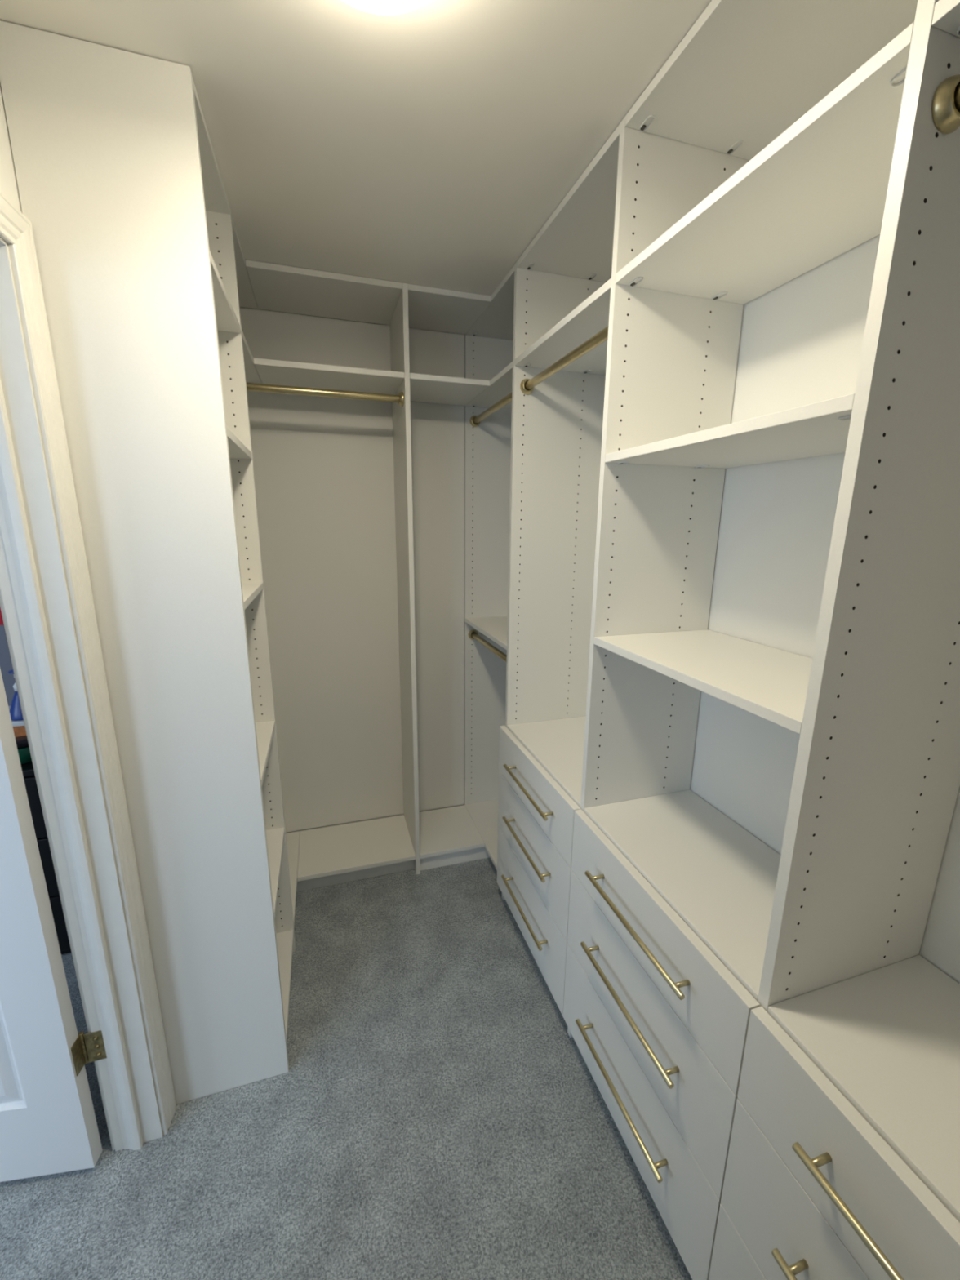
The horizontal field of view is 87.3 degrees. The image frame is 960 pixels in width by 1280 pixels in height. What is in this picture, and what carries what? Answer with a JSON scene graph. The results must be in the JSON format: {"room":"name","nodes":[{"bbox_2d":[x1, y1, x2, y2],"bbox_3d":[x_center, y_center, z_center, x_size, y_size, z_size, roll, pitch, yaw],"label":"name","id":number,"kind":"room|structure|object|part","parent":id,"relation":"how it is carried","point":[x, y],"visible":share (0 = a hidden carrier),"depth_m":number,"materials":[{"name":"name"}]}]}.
{"room":"walk-in closet","nodes":[
{"label":"walk-in closet","id":0,"kind":"room"},
{"bbox_2d":[0,608,15,706],"bbox_3d":[-2.817,-0.082,2.030,3.003,2.463,0.122,-3,13,-17],"label":"wall","id":1,"kind":"structure","parent":0,"point":[6,665],"depth_m":2.25,"materials":[{"name":"grey paint"}]},
{"bbox_2d":[0,82,22,212],"bbox_3d":[-0.669,0.309,0.392,0.107,2.463,3.992,-3,13,-17],"label":"wall","id":2,"kind":"structure","parent":0,"point":[8,182],"depth_m":0.89,"materials":[{"name":"paint"}]},
{"bbox_2d":[0,668,106,1182],"bbox_3d":[-1.297,0.326,0.987,0.806,2.020,0.207,-1,13,-8],"label":"door","id":3,"kind":"structure","parent":2,"relation":"in","point":[48,1124],"depth_m":1.14,"materials":[{"name":"white paint"}]},
{"bbox_2d":[0,377,143,1150],"bbox_3d":[-0.776,0.398,0.722,0.043,2.040,0.760,-3,13,-17],"label":"trim","id":4,"kind":"structure","parent":2,"relation":"attached to","point":[13,519],"depth_m":1.06,"materials":[{"name":"paint"}]},
{"bbox_2d":[0,236,163,1151],"bbox_3d":[-0.765,0.389,0.724,0.107,2.059,0.798,-3,13,-17],"label":"trim","id":5,"kind":"structure","parent":2,"relation":"attached to","point":[15,371],"depth_m":1.05,"materials":[{"name":"paint"}]},
{"bbox_2d":[0,190,176,1134],"bbox_3d":[-0.706,0.359,0.736,0.015,2.112,0.904,-3,13,-17],"label":"trim","id":6,"kind":"structure","parent":2,"relation":"attached to","point":[15,228],"depth_m":1.04,"materials":[{"name":"paint"}]},
{"bbox_2d":[0,857,692,1279],"bbox_3d":[-1.418,1.506,0.542,4.630,0.050,4.200,-3,13,-17],"label":"floor","id":7,"kind":"structure","parent":0,"point":[436,1113],"depth_m":1.30,"materials":[{"name":"grey carpet"}]},
{"bbox_2d":[21,761,71,954],"bbox_3d":[-1.757,0.769,1.945,0.960,0.753,0.491,-3,13,-17],"label":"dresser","id":8,"kind":"object","parent":7,"relation":"on","point":[28,771],"visible":0.02,"depth_m":1.77,"materials":[{"name":"black paint"}]},
{"bbox_2d":[8,706,26,737],"bbox_3d":[-1.697,0.331,1.901,0.306,0.122,0.206,-3,13,-17],"label":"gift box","id":9,"kind":"object","parent":8,"relation":"on","point":[19,728],"visible":0.06,"depth_m":1.80,"materials":[{"name":"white cardboard"}]},
{"bbox_2d":[8,667,23,720],"bbox_3d":[-1.670,0.184,1.833,0.102,0.195,0.102,-3,13,-17],"label":"figurine","id":10,"kind":"object","parent":9,"relation":"on","point":[15,713],"visible":0.19,"depth_m":1.81,"materials":[{"name":"blue ceramic"}]},
{"bbox_3d":[-1.697,0.280,1.890,0.306,0.016,0.206,-3,13,-17],"label":"box lid","id":11,"kind":"part","parent":9,"relation":"part of","materials":[{"name":"white plastic"}]},
{"bbox_2d":[14,735,31,764],"bbox_3d":[-1.604,0.386,1.761,0.086,0.078,0.086,-3,13,-17],"label":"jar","id":12,"kind":"object","parent":8,"relation":"on","point":[22,744],"visible":0.52,"depth_m":1.74,"materials":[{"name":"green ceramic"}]},
{"bbox_3d":[-1.604,0.357,1.754,0.082,0.020,0.082,-3,13,-17],"label":"lid","id":13,"kind":"part","parent":12,"relation":"part of","materials":[{"name":"black paint"}]},
{"bbox_3d":[-1.690,0.587,1.687,0.880,0.228,0.016,-3,13,-17],"label":"drawer","id":14,"kind":"part","parent":8,"relation":"part of","materials":[{"name":"black paint"}]},
{"bbox_3d":[-1.692,0.816,1.740,0.880,0.228,0.016,-3,13,-17],"label":"drawer","id":15,"kind":"part","parent":8,"relation":"part of","materials":[{"name":"black paint"}]},
{"bbox_3d":[-1.694,1.045,1.792,0.880,0.228,0.016,-3,13,-17],"label":"drawer","id":16,"kind":"part","parent":8,"relation":"part of","materials":[{"name":"black paint"}]},
{"bbox_2d":[0,20,295,1104],"bbox_3d":[-0.769,0.056,1.386,0.304,2.411,0.467,-3,13,-17],"label":"tall cabinet","id":17,"kind":"object","parent":7,"relation":"on","point":[122,194],"visible":0.95,"depth_m":1.10,"materials":[{"name":"white laminate"}]},
{"bbox_2d":[192,78,230,214],"bbox_3d":[-0.759,-1.110,1.120,0.304,0.019,0.428,-3,13,-17],"label":"shelf","id":18,"kind":"object","parent":17,"relation":"attached to","point":[216,202],"depth_m":1.21,"materials":[{"name":"white plastic"}]},
{"bbox_2d":[209,252,240,333],"bbox_3d":[-0.762,-0.827,1.184,0.304,0.019,0.428,-3,13,-17],"label":"shelf","id":19,"kind":"object","parent":17,"relation":"attached to","point":[227,322],"depth_m":1.27,"materials":[{"name":"white plastic"}]},
{"bbox_2d":[226,427,252,458],"bbox_3d":[-0.764,-0.496,1.260,0.304,0.019,0.428,-3,13,-17],"label":"shelf","id":20,"kind":"object","parent":17,"relation":"attached to","point":[237,450],"depth_m":1.33,"materials":[{"name":"white plastic"}]},
{"bbox_3d":[-0.835,0.008,1.595,0.304,2.411,0.019,-3,13,-17],"label":"panel","id":21,"kind":"part","parent":17,"relation":"part of","materials":[{"name":"white plastic"}]},
{"bbox_2d":[241,582,263,609],"bbox_3d":[-0.768,-0.117,1.346,0.304,0.019,0.428,-3,13,-17],"label":"shelf","id":22,"kind":"object","parent":17,"relation":"attached to","point":[250,590],"depth_m":1.41,"materials":[{"name":"white plastic"}]},
{"bbox_2d":[255,720,275,786],"bbox_3d":[-0.771,0.334,1.449,0.304,0.019,0.428,-3,13,-17],"label":"shelf","id":23,"kind":"object","parent":17,"relation":"attached to","point":[265,730],"depth_m":1.54,"materials":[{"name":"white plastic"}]},
{"bbox_2d":[266,827,284,919],"bbox_3d":[-0.774,0.727,1.539,0.304,0.019,0.428,-3,13,-17],"label":"shelf","id":24,"kind":"object","parent":17,"relation":"attached to","point":[275,836],"depth_m":1.63,"materials":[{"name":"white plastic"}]},
{"bbox_2d":[231,213,300,924],"bbox_3d":[-0.931,-0.061,1.896,0.304,2.411,0.626,-3,13,-17],"label":"tall cabinet","id":25,"kind":"object","parent":7,"relation":"on","point":[246,294],"visible":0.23,"depth_m":1.85,"materials":[{"name":"white laminate"}]},
{"bbox_2d":[231,213,257,309],"bbox_3d":[-0.921,-1.227,1.630,0.304,0.019,0.626,-3,13,-17],"label":"shelf","id":26,"kind":"object","parent":25,"relation":"attached to","point":[246,294],"depth_m":1.73,"materials":[{"name":"white laminate"}]},
{"bbox_2d":[241,330,262,383],"bbox_3d":[-0.923,-0.944,1.694,0.304,0.019,0.626,-3,13,-17],"label":"shelf","id":27,"kind":"object","parent":25,"relation":"attached to","point":[251,374],"depth_m":1.74,"materials":[{"name":"white laminate"}]},
{"bbox_2d":[240,259,490,891],"bbox_3d":[-0.549,-0.118,2.156,1.183,2.411,0.363,-3,13,-17],"label":"tall cabinet","id":28,"kind":"object","parent":7,"relation":"on","point":[361,503],"visible":0.84,"depth_m":2.27,"materials":[{"name":"white laminate"}]},
{"bbox_3d":[-0.774,-0.185,2.261,0.821,2.292,0.006,-3,13,-17],"label":"panel","id":29,"kind":"part","parent":28,"relation":"part of","materials":[{"name":"white plastic"}]},
{"bbox_2d":[245,259,402,324],"bbox_3d":[-0.572,-1.280,1.875,0.510,0.019,0.353,-3,13,-17],"label":"shelf","id":30,"kind":"object","parent":28,"relation":"attached to","point":[275,287],"depth_m":1.84,"materials":[{"name":"white laminate"}]},
{"bbox_2d":[246,382,404,406],"bbox_3d":[-0.683,-0.892,1.794,0.815,0.051,0.051,-3,13,-17],"label":"hanging rod","id":31,"kind":"object","parent":28,"relation":"attached to","point":[399,398],"visible":0.46,"depth_m":1.82,"materials":[{"name":"gold metal"}]},
{"bbox_2d":[253,357,404,395],"bbox_3d":[-0.574,-0.998,1.940,0.510,0.019,0.353,-3,13,-17],"label":"shelf","id":32,"kind":"object","parent":28,"relation":"attached to","point":[277,372],"depth_m":1.85,"materials":[{"name":"white laminate"}]},
{"bbox_3d":[-0.328,-0.130,2.218,0.019,2.411,0.353,-3,13,-17],"label":"divider panel","id":33,"kind":"part","parent":28,"relation":"part of","materials":[{"name":"white plastic"}]},
{"bbox_3d":[-0.229,-0.218,2.426,0.317,2.292,0.006,-3,13,-17],"label":"panel","id":34,"kind":"part","parent":28,"relation":"part of","materials":[{"name":"white plastic"}]},
{"bbox_2d":[408,284,490,334],"bbox_3d":[-0.160,-1.306,2.000,0.310,0.019,0.353,-3,13,-17],"label":"shelf","id":35,"kind":"object","parent":28,"relation":"attached to","point":[432,308],"depth_m":1.96,"materials":[{"name":"white laminate"}]},
{"bbox_2d":[409,373,489,405],"bbox_3d":[-0.163,-1.023,2.065,0.310,0.019,0.353,-3,13,-17],"label":"shelf","id":36,"kind":"object","parent":28,"relation":"attached to","point":[424,389],"depth_m":2.01,"materials":[{"name":"white laminate"}]},
{"bbox_2d":[463,264,515,870],"bbox_3d":[0.189,-0.134,2.256,0.366,2.411,0.631,-3,13,-17],"label":"tall cabinet","id":37,"kind":"object","parent":7,"relation":"on","point":[489,342],"visible":0.39,"depth_m":2.43,"materials":[{"name":"white laminate"}]},
{"bbox_2d":[465,616,507,649],"bbox_3d":[0.184,-0.044,2.269,0.355,0.019,0.603,-3,13,-17],"label":"shelf","id":38,"kind":"object","parent":37,"relation":"attached to","point":[495,628],"depth_m":2.31,"materials":[{"name":"white laminate"}]},
{"bbox_2d":[468,629,506,662],"bbox_3d":[0.054,0.037,2.247,0.051,0.051,0.603,-3,13,-17],"label":"rod","id":39,"kind":"object","parent":37,"relation":"attached to","point":[473,634],"visible":0.53,"depth_m":2.29,"materials":[{"name":"gold metal"}]},
{"bbox_2d":[466,361,512,409],"bbox_3d":[0.192,-1.016,2.047,0.355,0.019,0.603,-3,13,-17],"label":"shelf","id":40,"kind":"object","parent":37,"relation":"attached to","point":[500,386],"depth_m":2.05,"materials":[{"name":"white laminate"}]},
{"bbox_2d":[465,264,515,340],"bbox_3d":[0.194,-1.299,1.983,0.355,0.019,0.603,-3,13,-17],"label":"shelf","id":41,"kind":"object","parent":37,"relation":"attached to","point":[495,322],"depth_m":2.03,"materials":[{"name":"white laminate"}]},
{"bbox_2d":[469,392,511,426],"bbox_3d":[0.066,-0.938,2.025,0.051,0.051,0.603,-3,13,-17],"label":"rod","id":42,"kind":"object","parent":37,"relation":"attached to","point":[474,420],"visible":0.52,"depth_m":2.08,"materials":[{"name":"gold metal"}]},
{"bbox_2d":[496,123,620,1015],"bbox_3d":[0.341,0.002,1.666,0.432,2.411,0.631,-3,13,-17],"label":"tall cabinet","id":43,"kind":"object","parent":7,"relation":"on","point":[562,279],"visible":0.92,"depth_m":1.79,"materials":[{"name":"white laminate"}]},
{"bbox_3d":[0.155,0.958,1.795,0.040,0.012,0.365,-3,13,-17],"label":"handle","id":44,"kind":"part","parent":43,"relation":"part of","materials":[{"name":"gold metal"}]},
{"bbox_3d":[0.157,0.711,1.739,0.040,0.012,0.365,-3,13,-17],"label":"handle","id":45,"kind":"part","parent":43,"relation":"part of","materials":[{"name":"gold metal"}]},
{"bbox_3d":[0.159,0.501,1.691,0.040,0.012,0.365,-3,13,-17],"label":"handle","id":46,"kind":"part","parent":43,"relation":"part of","materials":[{"name":"gold metal"}]},
{"bbox_3d":[0.323,0.963,1.881,0.330,0.274,0.630,-3,13,-17],"label":"drawer","id":47,"kind":"part","parent":43,"relation":"part of","materials":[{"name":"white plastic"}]},
{"bbox_3d":[0.325,0.706,1.823,0.330,0.248,0.630,-3,13,-17],"label":"drawer","id":48,"kind":"part","parent":43,"relation":"part of","materials":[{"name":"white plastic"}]},
{"bbox_3d":[0.327,0.491,1.774,0.330,0.188,0.630,-3,13,-17],"label":"drawer","id":49,"kind":"part","parent":43,"relation":"part of","materials":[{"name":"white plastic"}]},
{"bbox_3d":[0.277,-0.066,1.959,0.355,2.411,0.019,-3,13,-17],"label":"panel","id":50,"kind":"part","parent":43,"relation":"part of","materials":[{"name":"white plastic"}]},
{"bbox_2d":[515,278,611,375],"bbox_3d":[0.376,-0.882,1.467,0.355,0.019,0.603,-3,13,-17],"label":"shelf","id":51,"kind":"object","parent":43,"relation":"attached to","point":[591,317],"depth_m":1.49,"materials":[{"name":"white laminate"}]},
{"bbox_2d":[520,326,608,395],"bbox_3d":[0.250,-0.804,1.445,0.051,0.051,0.604,-3,13,-17],"label":"rod","id":52,"kind":"object","parent":43,"relation":"attached to","point":[526,385],"visible":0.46,"depth_m":1.44,"materials":[{"name":"gold metal"}]},
{"bbox_2d":[516,123,620,282],"bbox_3d":[0.378,-1.165,1.403,0.355,0.019,0.603,-3,13,-17],"label":"shelf","id":53,"kind":"object","parent":43,"relation":"attached to","point":[575,244],"depth_m":1.44,"materials":[{"name":"white laminate"}]},
{"bbox_2d":[563,0,917,1279],"bbox_3d":[0.525,0.135,1.087,0.432,2.411,0.629,-3,13,-17],"label":"tall cabinet","id":54,"kind":"object","parent":7,"relation":"on","point":[754,166],"visible":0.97,"depth_m":1.11,"materials":[{"name":"white laminate"}]},
{"bbox_3d":[0.336,1.090,1.224,0.040,0.012,0.365,-3,13,-17],"label":"handle","id":55,"kind":"part","parent":54,"relation":"part of","materials":[{"name":"gold metal"}]},
{"bbox_3d":[0.338,0.843,1.167,0.040,0.012,0.365,-3,13,-17],"label":"handle","id":56,"kind":"part","parent":54,"relation":"part of","materials":[{"name":"gold metal"}]},
{"bbox_3d":[0.340,0.633,1.120,0.040,0.012,0.365,-3,13,-17],"label":"handle","id":57,"kind":"part","parent":54,"relation":"part of","materials":[{"name":"gold metal"}]},
{"bbox_3d":[0.508,1.098,1.298,0.330,0.274,0.618,-3,13,-17],"label":"drawer","id":58,"kind":"part","parent":54,"relation":"part of","materials":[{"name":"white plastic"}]},
{"bbox_3d":[0.510,0.841,1.239,0.330,0.248,0.618,-3,13,-17],"label":"drawer","id":59,"kind":"part","parent":54,"relation":"part of","materials":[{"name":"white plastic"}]},
{"bbox_3d":[0.461,0.068,1.379,0.355,2.411,0.019,-3,13,-17],"label":"panel","id":60,"kind":"part","parent":54,"relation":"part of","materials":[{"name":"white plastic"}]},
{"bbox_3d":[0.512,0.625,1.190,0.330,0.188,0.618,-3,13,-17],"label":"drawer","id":61,"kind":"part","parent":54,"relation":"part of","materials":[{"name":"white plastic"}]},
{"bbox_2d":[594,629,812,733],"bbox_3d":[0.553,0.055,1.071,0.355,0.019,0.601,-3,13,-17],"label":"shelf","id":62,"kind":"object","parent":54,"relation":"attached to","point":[766,679],"depth_m":1.06,"materials":[{"name":"white laminate"}]},
{"bbox_2d":[604,393,854,468],"bbox_3d":[0.557,-0.379,0.972,0.355,0.019,0.601,-3,13,-17],"label":"shelf","id":63,"kind":"object","parent":54,"relation":"attached to","point":[815,433],"depth_m":0.94,"materials":[{"name":"white laminate"}]},
{"bbox_2d":[615,22,914,304],"bbox_3d":[0.560,-0.748,0.888,0.355,0.019,0.601,-3,13,-17],"label":"shelf","id":64,"kind":"object","parent":54,"relation":"attached to","point":[813,200],"depth_m":0.86,"materials":[{"name":"white laminate"}]},
{"bbox_2d":[625,0,917,159],"bbox_3d":[0.562,-1.031,0.824,0.355,0.019,0.601,-3,13,-17],"label":"shelf","id":65,"kind":"object","parent":54,"relation":"attached to","point":[746,71],"depth_m":0.92,"materials":[{"name":"white laminate"}]},
{"bbox_3d":[0.730,0.085,1.134,0.008,2.292,0.618,-3,13,-17],"label":"panel","id":66,"kind":"part","parent":54,"relation":"part of","materials":[{"name":"white plastic"}]},
{"bbox_2d":[708,0,959,1279],"bbox_3d":[0.710,0.270,0.503,0.432,2.411,0.640,-3,13,-17],"label":"tall cabinet","id":67,"kind":"object","parent":7,"relation":"on","point":[843,1162],"visible":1,"depth_m":0.73,"materials":[{"name":"white laminate"}]},
{"bbox_3d":[0.692,1.231,0.719,0.330,0.274,0.618,-3,13,-17],"label":"drawer","id":68,"kind":"part","parent":67,"relation":"part of","materials":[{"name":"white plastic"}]},
{"bbox_3d":[0.517,0.973,0.603,0.040,0.012,0.365,-3,13,-17],"label":"handle","id":69,"kind":"part","parent":67,"relation":"part of","materials":[{"name":"gold metal"}]},
{"bbox_3d":[0.694,0.974,0.661,0.330,0.248,0.618,-3,13,-17],"label":"drawer","id":70,"kind":"part","parent":67,"relation":"part of","materials":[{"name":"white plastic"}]},
{"bbox_3d":[0.519,0.763,0.555,0.040,0.012,0.365,-3,13,-17],"label":"handle","id":71,"kind":"part","parent":67,"relation":"part of","materials":[{"name":"gold metal"}]},
{"bbox_3d":[0.695,0.759,0.612,0.330,0.188,0.618,-3,13,-17],"label":"drawer","id":72,"kind":"part","parent":67,"relation":"part of","materials":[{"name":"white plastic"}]},
{"bbox_3d":[0.644,0.202,0.800,0.355,2.411,0.019,-3,13,-17],"label":"panel","id":73,"kind":"part","parent":67,"relation":"part of","materials":[{"name":"white plastic"}]},
{"bbox_3d":[0.913,0.218,0.556,0.008,2.292,0.618,-3,13,-17],"label":"panel","id":74,"kind":"part","parent":67,"relation":"part of","materials":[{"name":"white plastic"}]},
{"bbox_2d":[931,74,959,133],"bbox_3d":[0.617,-0.537,0.288,0.051,0.051,0.601,-3,13,-17],"label":"rod","id":75,"kind":"object","parent":67,"relation":"attached to","point":[945,108],"visible":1,"depth_m":0.56,"materials":[{"name":"gold metal"}]},
{"bbox_2d":[931,0,959,37],"bbox_3d":[0.743,-0.615,0.310,0.355,0.019,0.601,-3,13,-17],"label":"shelf","id":76,"kind":"object","parent":67,"relation":"attached to","point":[945,14],"depth_m":0.54,"materials":[{"name":"white laminate"}]},
{"bbox_2d":[240,306,463,833],"bbox_3d":[-0.466,-0.156,2.439,1.520,2.463,0.100,-3,13,-17],"label":"wall","id":77,"kind":"structure","parent":0,"point":[240,307],"depth_m":2.22,"materials":[{"name":"paint"}]},
{"bbox_2d":[0,0,711,295],"bbox_3d":[-1.398,-0.910,-0.009,4.830,0.080,4.400,-3,13,-17],"label":"ceiling","id":78,"kind":"structure","parent":0,"point":[430,144],"depth_m":1.03,"materials":[{"name":"paint"}]},
{"bbox_2d":[342,0,429,14],"bbox_3d":[-0.142,-0.968,0.663,0.226,0.085,0.226,-3,13,-17],"label":"ceiling light","id":79,"kind":"object","parent":78,"relation":"attached to","point":[375,6],"visible":1,"depth_m":0.75,"materials":[{"name":"white plastic"}]}
]}

